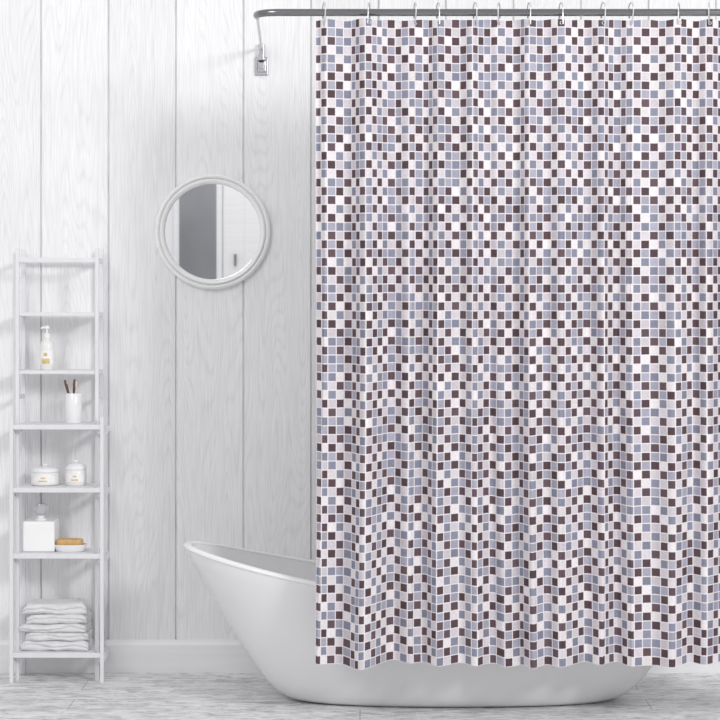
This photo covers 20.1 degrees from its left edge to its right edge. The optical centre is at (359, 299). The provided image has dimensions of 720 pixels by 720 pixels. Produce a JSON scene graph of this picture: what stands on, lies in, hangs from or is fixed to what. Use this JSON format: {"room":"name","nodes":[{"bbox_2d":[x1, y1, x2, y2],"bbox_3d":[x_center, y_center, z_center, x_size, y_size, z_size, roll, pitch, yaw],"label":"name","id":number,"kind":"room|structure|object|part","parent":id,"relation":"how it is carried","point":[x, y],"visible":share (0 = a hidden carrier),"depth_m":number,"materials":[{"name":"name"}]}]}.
{"room":"bathroom","nodes":[
{"label":"bathroom","id":0,"kind":"room"},
{"bbox_2d":[0,0,719,638],"bbox_3d":[-0.265,-0.310,6.550,7.567,3.000,0.100,0,0,0],"label":"wall","id":1,"kind":"structure","parent":0,"point":[107,107],"depth_m":6.50,"materials":[{"name":"white paint"}]},
{"bbox_2d":[155,174,269,288],"bbox_3d":[-0.471,-0.219,6.485,0.368,0.368,0.026,0,0,0],"label":"mirror","id":2,"kind":"object","parent":1,"relation":"attached to","point":[212,231],"visible":1,"depth_m":6.49,"materials":[{"name":"white paint"}]},
{"bbox_3d":[-0.471,-0.219,6.494,0.310,0.310,0.007,0,0,0],"label":"glass","id":3,"kind":"part","parent":2,"relation":"part of","materials":[{"name":"white mirror"}]},
{"bbox_2d":[0,639,719,672],"bbox_3d":[-0.150,1.138,6.492,7.700,0.104,0.016,0,0,0],"label":"baseboard","id":4,"kind":"structure","parent":1,"relation":"attached to","point":[126,655],"depth_m":6.48,"materials":[{"name":"white paint"}]},
{"bbox_2d":[253,9,719,74],"bbox_3d":[0.552,-0.769,6.095,1.777,0.100,0.810,0,0,0],"label":"curtain rod","id":5,"kind":"object","parent":1,"relation":"attached to","point":[261,62],"visible":1,"depth_m":5.69,"materials":[{"name":"grey metal"}]},
{"bbox_3d":[-0.304,-0.807,6.145,0.010,0.010,0.670,0,0,-2],"label":"return arm","id":6,"kind":"part","parent":5,"relation":"part of","materials":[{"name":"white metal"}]},
{"bbox_2d":[322,2,325,24],"bbox_3d":[-0.101,-0.804,5.700,0.007,0.066,0.045,0,0,-14],"label":"curtain hook","id":7,"kind":"object","parent":5,"relation":"hanging from","point":[324,3],"visible":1,"depth_m":5.69,"materials":[{"name":"silver metal"}]},
{"bbox_2d":[315,18,719,669],"bbox_3d":[0.574,0.121,5.698,1.400,1.818,0.107,0,0,0],"label":"shower curtain","id":8,"kind":"object","parent":7,"relation":"hanging from","point":[518,221],"visible":1,"depth_m":5.70,"materials":[{"name":"fabric"}]},
{"bbox_2d":[367,2,370,23],"bbox_3d":[0.024,-0.804,5.694,0.007,0.066,0.056,0,0,9],"label":"curtain hook","id":9,"kind":"object","parent":5,"relation":"hanging from","point":[368,5],"visible":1,"depth_m":5.68,"materials":[{"name":"silver metal"}]},
{"bbox_2d":[413,2,416,24],"bbox_3d":[0.155,-0.804,5.700,0.007,0.066,0.044,0,0,-9],"label":"curtain hook","id":10,"kind":"object","parent":5,"relation":"hanging from","point":[415,4],"visible":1,"depth_m":5.68,"materials":[{"name":"silver metal"}]},
{"bbox_2d":[436,2,439,23],"bbox_3d":[0.220,-0.804,5.700,0.007,0.066,0.046,0,0,-12],"label":"curtain hook","id":11,"kind":"object","parent":5,"relation":"hanging from","point":[438,3],"visible":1,"depth_m":5.68,"materials":[{"name":"silver metal"}]},
{"bbox_2d":[472,2,477,23],"bbox_3d":[0.323,-0.804,5.700,0.007,0.066,0.045,0,0,-14],"label":"curtain hook","id":12,"kind":"object","parent":5,"relation":"hanging from","point":[474,3],"visible":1,"depth_m":5.68,"materials":[{"name":"silver metal"}]},
{"bbox_3d":[0.564,-0.807,5.750,1.733,0.021,0.120,0,0,0],"label":"rod","id":13,"kind":"part","parent":5,"relation":"part of","materials":[{"name":"grey metal"}]},
{"bbox_2d":[497,2,500,24],"bbox_3d":[0.390,-0.804,5.700,0.007,0.066,0.045,0,0,14],"label":"curtain hook","id":14,"kind":"object","parent":5,"relation":"hanging from","point":[498,4],"visible":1,"depth_m":5.68,"materials":[{"name":"silver metal"}]},
{"bbox_2d":[527,2,530,23],"bbox_3d":[0.475,-0.804,5.700,0.007,0.066,0.044,0,0,-10],"label":"curtain hook","id":15,"kind":"object","parent":5,"relation":"hanging from","point":[528,2],"visible":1,"depth_m":5.68,"materials":[{"name":"silver metal"}]},
{"bbox_2d":[558,2,563,23],"bbox_3d":[0.565,-0.804,5.700,0.007,0.066,0.045,0,0,-12],"label":"curtain hook","id":16,"kind":"object","parent":5,"relation":"hanging from","point":[560,3],"visible":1,"depth_m":5.68,"materials":[{"name":"silver metal"}]},
{"bbox_2d":[600,2,605,23],"bbox_3d":[0.682,-0.804,5.700,0.007,0.066,0.045,0,0,-14],"label":"curtain hook","id":17,"kind":"object","parent":5,"relation":"hanging from","point":[601,17],"visible":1,"depth_m":5.68,"materials":[{"name":"silver metal"}]},
{"bbox_2d":[628,2,633,24],"bbox_3d":[0.761,-0.804,5.700,0.007,0.066,0.045,0,0,-14],"label":"curtain hook","id":18,"kind":"object","parent":5,"relation":"hanging from","point":[629,17],"visible":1,"depth_m":5.69,"materials":[{"name":"silver metal"}]},
{"bbox_2d":[678,2,680,23],"bbox_3d":[0.895,-0.804,5.700,0.006,0.066,0.045,0,0,16],"label":"curtain hook","id":19,"kind":"object","parent":5,"relation":"hanging from","point":[679,17],"visible":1,"depth_m":5.68,"materials":[{"name":"silver metal"}]},
{"bbox_2d":[708,2,709,24],"bbox_3d":[0.979,-0.804,5.700,0.007,0.066,0.045,0,0,14],"label":"curtain hook","id":20,"kind":"object","parent":5,"relation":"hanging from","point":[708,2],"visible":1,"depth_m":5.68,"materials":[{"name":"silver metal"}]},
{"bbox_2d":[0,673,719,719],"bbox_3d":[0.000,1.230,2.000,8.000,0.080,9.200,0,0,0],"label":"floor","id":21,"kind":"structure","parent":0,"point":[36,696],"depth_m":5.99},
{"bbox_2d":[9,248,109,682],"bbox_3d":[-0.943,0.514,6.389,0.293,1.353,0.164,0,0,0],"label":"shelf unit","id":22,"kind":"object","parent":21,"relation":"on","point":[100,428],"visible":0.98,"depth_m":6.34,"materials":[{"name":"white paint"}]},
{"bbox_3d":[-1.083,0.777,6.313,0.012,0.826,0.012,0,0,0],"label":"post","id":23,"kind":"part","parent":22,"relation":"part of","materials":[{"name":"white paint"}]},
{"bbox_3d":[-1.071,0.514,6.350,0.012,1.353,0.012,0,0,0],"label":"post","id":24,"kind":"part","parent":22,"relation":"part of","materials":[{"name":"white paint"}]},
{"bbox_3d":[-1.071,0.514,6.465,0.012,1.353,0.012,0,0,0],"label":"post","id":25,"kind":"part","parent":22,"relation":"part of","materials":[{"name":"white paint"}]},
{"bbox_2d":[23,503,58,551],"bbox_3d":[-1.005,0.715,6.400,0.100,0.147,0.100,0,0,0],"label":"flask","id":26,"kind":"object","parent":22,"relation":"on","point":[40,534],"visible":0.99,"depth_m":6.35,"materials":[{"name":"white ceramic"}]},
{"bbox_2d":[31,463,58,485],"bbox_3d":[-0.993,0.549,6.399,0.086,0.068,0.088,0,0,0],"label":"jar","id":27,"kind":"object","parent":22,"relation":"on","point":[44,475],"visible":1,"depth_m":6.37,"materials":[{"name":"white ceramic"}]},
{"bbox_3d":[-0.993,0.533,6.400,0.084,0.018,0.084,0,0,0],"label":"lid","id":28,"kind":"part","parent":27,"relation":"part of","materials":[{"name":"white ceramic"}]},
{"bbox_2d":[40,326,53,369],"bbox_3d":[-0.986,0.150,6.399,0.043,0.139,0.045,0,0,0],"label":"soap dispenser","id":29,"kind":"object","parent":22,"relation":"on","point":[46,346],"visible":1,"depth_m":6.38,"materials":[{"name":"white plastic"}]},
{"bbox_2d":[42,359,49,363],"bbox_3d":[-0.988,0.192,6.379,0.025,0.016,0.004,0,0,4],"label":"print","id":30,"kind":"object","parent":29,"relation":"attached to","point":[44,361],"depth_m":6.38,"materials":[{"name":"gold paper"}]},
{"bbox_3d":[-0.943,1.104,6.313,0.270,0.015,0.011,0,0,0],"label":"rail","id":31,"kind":"part","parent":22,"relation":"part of","materials":[{"name":"white paint"}]},
{"bbox_3d":[-0.943,0.796,6.313,0.270,0.015,0.011,0,0,0],"label":"rail","id":32,"kind":"part","parent":22,"relation":"part of","materials":[{"name":"white paint"}]},
{"bbox_3d":[-0.943,0.591,6.313,0.270,0.015,0.011,0,0,0],"label":"rail","id":33,"kind":"part","parent":22,"relation":"part of","materials":[{"name":"white paint"}]},
{"bbox_3d":[-0.943,0.395,6.313,0.270,0.015,0.011,0,0,0],"label":"rail","id":34,"kind":"part","parent":22,"relation":"part of","materials":[{"name":"white paint"}]},
{"bbox_2d":[21,637,92,650],"bbox_3d":[-0.953,1.079,6.393,0.208,0.034,0.127,0,0,0],"label":"folded towel","id":35,"kind":"object","parent":22,"relation":"on","point":[27,645],"visible":0.78,"depth_m":6.34,"materials":[{"name":"white fabric"}]},
{"bbox_2d":[25,628,92,640],"bbox_3d":[-0.947,1.050,6.394,0.194,0.027,0.126,0,0,0],"label":"folded towel","id":36,"kind":"object","parent":35,"relation":"on","point":[32,636],"visible":0.77,"depth_m":6.34,"materials":[{"name":"white fabric"}]},
{"bbox_2d":[19,620,90,632],"bbox_3d":[-0.959,1.024,6.392,0.206,0.029,0.134,0,0,2],"label":"folded towel","id":37,"kind":"object","parent":36,"relation":"on","point":[54,628],"visible":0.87,"depth_m":6.33,"materials":[{"name":"white fabric"}]},
{"bbox_2d":[26,610,91,623],"bbox_3d":[-0.946,0.997,6.394,0.184,0.029,0.128,0,0,2],"label":"folded towel","id":38,"kind":"object","parent":37,"relation":"on","point":[33,618],"visible":0.84,"depth_m":6.34,"materials":[{"name":"white fabric"}]},
{"bbox_2d":[22,598,89,614],"bbox_3d":[-0.956,0.965,6.394,0.198,0.037,0.126,0,0,-2],"label":"folded towel","id":39,"kind":"object","parent":38,"relation":"on","point":[66,606],"visible":1,"depth_m":6.34,"materials":[{"name":"white fabric"}]},
{"bbox_3d":[-0.947,-0.125,6.350,0.237,0.014,0.010,0,0,0],"label":"rail","id":40,"kind":"part","parent":22,"relation":"part of","materials":[{"name":"white paint"}]},
{"bbox_3d":[-0.947,-0.125,6.465,0.237,0.014,0.010,0,0,0],"label":"rail","id":41,"kind":"part","parent":22,"relation":"part of","materials":[{"name":"white paint"}]},
{"bbox_2d":[55,543,86,551],"bbox_3d":[-0.909,0.777,6.380,0.104,0.022,0.068,0,0,0],"label":"soap dish","id":42,"kind":"object","parent":22,"relation":"on","point":[59,548],"visible":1,"depth_m":6.35,"materials":[{"name":"white ceramic"}]},
{"bbox_2d":[56,538,82,544],"bbox_3d":[-0.911,0.763,6.380,0.082,0.028,0.052,0,0,0],"label":"soap bar","id":43,"kind":"object","parent":42,"relation":"in","point":[61,541],"visible":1,"depth_m":6.36,"materials":[{"name":"wax"}]},
{"bbox_2d":[65,393,81,422],"bbox_3d":[-0.903,0.340,6.400,0.053,0.094,0.053,0,0,0],"label":"toothbrush cup","id":44,"kind":"object","parent":22,"relation":"on","point":[73,401],"visible":1,"depth_m":6.38,"materials":[{"name":"white ceramic"}]},
{"bbox_2d":[64,380,68,392],"bbox_3d":[-0.913,0.316,6.402,0.043,0.130,0.009,0,0,5],"label":"toothbrush","id":45,"kind":"object","parent":44,"relation":"in","point":[65,381],"visible":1,"depth_m":6.40,"materials":[{"name":"brown wood"}]},
{"bbox_2d":[73,379,76,392],"bbox_3d":[-0.901,0.315,6.402,0.018,0.130,0.011,0,0,0],"label":"toothbrush","id":46,"kind":"object","parent":44,"relation":"in","point":[74,380],"visible":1,"depth_m":6.40,"materials":[{"name":"brown wood"}]},
{"bbox_2d":[65,459,86,485],"bbox_3d":[-0.895,0.542,6.399,0.067,0.081,0.069,0,0,0],"label":"jar","id":47,"kind":"object","parent":22,"relation":"on","point":[75,473],"visible":1,"depth_m":6.37,"materials":[{"name":"white ceramic"}]},
{"bbox_3d":[-0.895,0.524,6.400,0.066,0.021,0.066,0,0,0],"label":"lid","id":48,"kind":"part","parent":47,"relation":"part of","materials":[{"name":"white ceramic"}]},
{"bbox_3d":[-0.822,0.514,6.350,0.012,1.353,0.012,0,0,0],"label":"post","id":49,"kind":"part","parent":22,"relation":"part of","materials":[{"name":"white paint"}]},
{"bbox_3d":[-0.822,0.514,6.465,0.012,1.353,0.012,0,0,0],"label":"post","id":50,"kind":"part","parent":22,"relation":"part of","materials":[{"name":"white paint"}]},
{"bbox_3d":[-0.802,0.777,6.313,0.012,0.826,0.012,0,0,0],"label":"post","id":51,"kind":"part","parent":22,"relation":"part of","materials":[{"name":"white paint"}]},
{"bbox_3d":[-0.806,1.118,6.394,0.020,0.018,0.151,0,0,0],"label":"rail","id":52,"kind":"part","parent":22,"relation":"part of","materials":[{"name":"white paint"}]},
{"bbox_3d":[-0.806,0.810,6.394,0.020,0.018,0.151,0,0,0],"label":"rail","id":53,"kind":"part","parent":22,"relation":"part of","materials":[{"name":"white paint"}]},
{"bbox_3d":[-0.806,0.604,6.394,0.020,0.018,0.151,0,0,0],"label":"rail","id":54,"kind":"part","parent":22,"relation":"part of","materials":[{"name":"white paint"}]},
{"bbox_3d":[-0.806,0.408,6.394,0.020,0.018,0.151,0,0,0],"label":"rail","id":55,"kind":"part","parent":22,"relation":"part of","materials":[{"name":"white paint"}]},
{"bbox_2d":[183,541,652,706],"bbox_3d":[0.274,0.956,6.050,1.604,0.469,0.554,0,0,0],"label":"bathtub","id":56,"kind":"object","parent":21,"relation":"on","point":[268,600],"visible":0.46,"depth_m":5.89,"materials":[{"name":"white ceramic"}]}
]}

